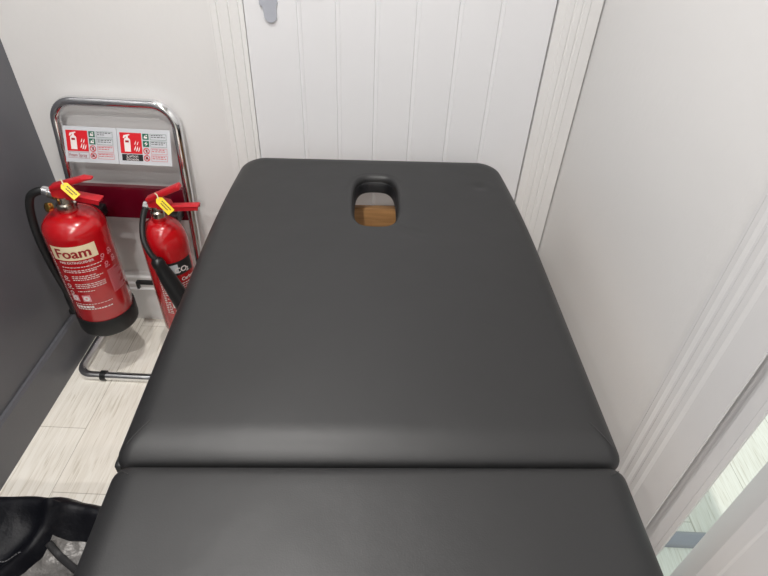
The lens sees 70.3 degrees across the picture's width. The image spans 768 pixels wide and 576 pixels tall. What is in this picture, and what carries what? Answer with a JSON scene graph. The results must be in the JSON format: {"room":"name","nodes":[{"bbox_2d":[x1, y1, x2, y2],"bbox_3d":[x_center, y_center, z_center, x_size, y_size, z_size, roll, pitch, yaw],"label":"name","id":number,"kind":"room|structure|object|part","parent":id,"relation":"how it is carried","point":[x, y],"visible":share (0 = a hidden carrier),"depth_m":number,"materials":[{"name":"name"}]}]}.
{"room":"massage treatment room","nodes":[
{"label":"massage treatment room","id":0,"kind":"room"},
{"bbox_2d":[0,39,71,415],"bbox_3d":[-1.065,0.296,-0.135,0.080,2.400,3.750,3,40,0],"label":"wall","id":1,"kind":"structure","parent":0,"point":[34,309],"depth_m":1.51,"materials":[{"name":"grey paint"}]},
{"bbox_2d":[0,314,95,490],"bbox_3d":[-1.061,1.197,0.545,0.014,0.147,3.650,3,40,0],"label":"baseboard","id":2,"kind":"structure","parent":1,"relation":"attached to","point":[24,415],"depth_m":1.60,"materials":[{"name":"grey paint"}]},
{"bbox_2d":[0,0,557,270],"bbox_3d":[-0.190,-0.835,1.278,1.561,2.400,0.120,3,40,0],"label":"wall","id":3,"kind":"structure","parent":0,"point":[163,51],"depth_m":1.45,"materials":[{"name":"white paint"}]},
{"bbox_2d":[124,270,162,318],"bbox_3d":[-0.729,0.031,1.923,0.538,0.206,0.022,3,40,0],"label":"baseboard","id":4,"kind":"structure","parent":3,"relation":"attached to","point":[146,299],"depth_m":1.91,"materials":[{"name":"white"}]},
{"bbox_2d":[207,0,260,178],"bbox_3d":[-0.385,-0.678,1.328,0.085,2.080,0.016,3,40,0],"label":"trim","id":5,"kind":"structure","parent":3,"relation":"attached to","point":[227,17],"depth_m":1.43,"materials":[{"name":"white wood"}]},
{"bbox_2d":[243,0,556,205],"bbox_3d":[0.033,-0.626,1.347,0.752,1.994,0.096,3,40,0],"label":"door","id":6,"kind":"structure","parent":3,"relation":"in","point":[380,80],"depth_m":1.42,"materials":[{"name":"white wood"}]},
{"bbox_3d":[-0.277,-0.738,1.276,0.044,0.214,0.008,3,40,0],"label":"lock plate","id":7,"kind":"part","parent":6,"relation":"part of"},
{"bbox_2d":[515,0,603,250],"bbox_3d":[0.466,-0.638,1.328,0.104,2.080,0.015,3,40,0],"label":"trim","id":8,"kind":"structure","parent":3,"relation":"attached to","point":[575,24],"depth_m":1.45,"materials":[{"name":"white wood"}]},
{"bbox_2d":[0,318,767,575],"bbox_3d":[1.021,0.524,1.628,4.310,0.050,6.500,3,40,0],"label":"floor","id":9,"kind":"structure","parent":0,"point":[73,453],"depth_m":1.59,"materials":[{"name":"beige laminate"}]},
{"bbox_2d":[0,496,100,575],"bbox_3d":[-0.752,0.665,1.044,0.530,0.349,0.515,3,40,0],"label":"bag","id":10,"kind":"object","parent":9,"relation":"on","point":[40,536],"visible":0.61,"depth_m":1.08,"materials":[{"name":"black leather"}]},
{"bbox_2d":[50,95,201,381],"bbox_3d":[-0.774,-0.104,1.606,0.406,0.819,0.308,3,40,0],"label":"stand","id":11,"kind":"object","parent":9,"relation":"on","point":[74,143],"visible":0.75,"depth_m":1.51,"materials":[{"name":"silver metal"}]},
{"bbox_2d":[25,174,138,335],"bbox_3d":[-0.850,-0.093,1.542,0.180,0.503,0.170,-30,50,-33],"label":"fire extinguisher","id":12,"kind":"object","parent":11,"relation":"on","point":[79,249],"visible":1,"depth_m":1.49,"materials":[{"name":"red metal"}]},
{"bbox_3d":[-0.800,-0.270,1.396,0.117,0.041,0.030,3,40,0],"label":"lever","id":13,"kind":"part","parent":12,"relation":"part of","materials":[{"name":"red plastic"}]},
{"bbox_3d":[-0.783,-0.237,1.425,0.089,0.028,0.028,3,40,0],"label":"carry handle","id":14,"kind":"part","parent":12,"relation":"part of","materials":[{"name":"red plastic"}]},
{"bbox_2d":[75,292,138,335],"bbox_3d":[-0.853,0.073,1.685,0.169,0.065,0.169,3,40,0],"label":"base","id":15,"kind":"object","parent":12,"relation":"on","point":[115,323],"depth_m":1.63,"materials":[{"name":"black plastic"}]},
{"bbox_2d":[100,247,124,290],"bbox_3d":[-0.770,-0.057,1.550,0.005,0.141,0.054,12,40,10],"label":"print","id":16,"kind":"object","parent":12,"relation":"attached to","point":[112,277],"depth_m":1.55},
{"bbox_3d":[-0.761,-0.254,1.607,0.360,0.107,0.021,3,40,0],"label":"mounting panel","id":17,"kind":"part","parent":11,"relation":"part of","materials":[{"name":"red metal"}]},
{"bbox_2d":[139,182,199,329],"bbox_3d":[-0.594,-0.061,1.556,0.197,0.505,0.156,19,42,19],"label":"fire extinguisher","id":18,"kind":"object","parent":11,"relation":"on","point":[165,244],"visible":0.82,"depth_m":1.49,"materials":[{"name":"red metal"}]},
{"bbox_3d":[-0.580,-0.251,1.433,0.098,0.056,0.026,3,40,0],"label":"lever","id":19,"kind":"part","parent":18,"relation":"part of","materials":[{"name":"red plastic"}]},
{"bbox_3d":[-0.540,-0.218,1.462,0.091,0.021,0.024,3,40,0],"label":"carry handle","id":20,"kind":"part","parent":18,"relation":"part of","materials":[{"name":"red plastic"}]},
{"bbox_2d":[73,158,663,575],"bbox_3d":[-0.029,0.510,0.996,0.745,0.702,1.903,1,40,-2],"label":"massage table","id":21,"kind":"object","parent":9,"relation":"on","point":[336,386],"visible":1,"depth_m":0.84,"materials":[{"name":"dark grey leather"},{"name":"brown wood"}]},
{"bbox_2d":[73,467,663,575],"bbox_3d":[-0.006,0.569,0.424,0.729,0.058,0.948,1,40,-2],"label":"cushion","id":22,"kind":"object","parent":21,"relation":"on","point":[150,521],"depth_m":0.70,"materials":[{"name":"black leather"}]},
{"bbox_2d":[118,158,619,469],"bbox_3d":[-0.025,-0.041,1.157,0.742,0.059,0.951,1,40,-2],"label":"cushion","id":23,"kind":"object","parent":21,"relation":"on","point":[304,334],"depth_m":0.95,"materials":[{"name":"black leather"}]},
{"bbox_2d":[665,531,705,547],"bbox_3d":[1.220,0.669,1.411,1.300,0.019,0.042,3,40,0],"label":"threshold strip","id":24,"kind":"object","parent":9,"relation":"on","point":[680,539],"visible":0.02,"depth_m":1.40,"materials":[{"name":"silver metal"}]},
{"bbox_2d":[537,0,767,455],"bbox_3d":[0.504,0.380,-0.147,0.060,2.400,3.720,3,40,0],"label":"wall","id":25,"kind":"structure","parent":0,"point":[663,169],"depth_m":1.02,"materials":[{"name":"white paint"}]},
{"bbox_2d":[616,185,767,556],"bbox_3d":[0.520,-0.051,0.647,0.070,2.050,0.186,3,40,0],"label":"trim","id":26,"kind":"structure","parent":25,"relation":"attached to","point":[711,397],"depth_m":0.81,"materials":[{"name":"white plastic"}]},
{"bbox_2d":[670,462,767,575],"bbox_3d":[0.508,0.309,0.255,0.046,1.969,0.846,3,40,0],"label":"door","id":27,"kind":"structure","parent":25,"relation":"in","point":[736,544],"depth_m":0.76,"materials":[{"name":"white plastic"}]}
]}

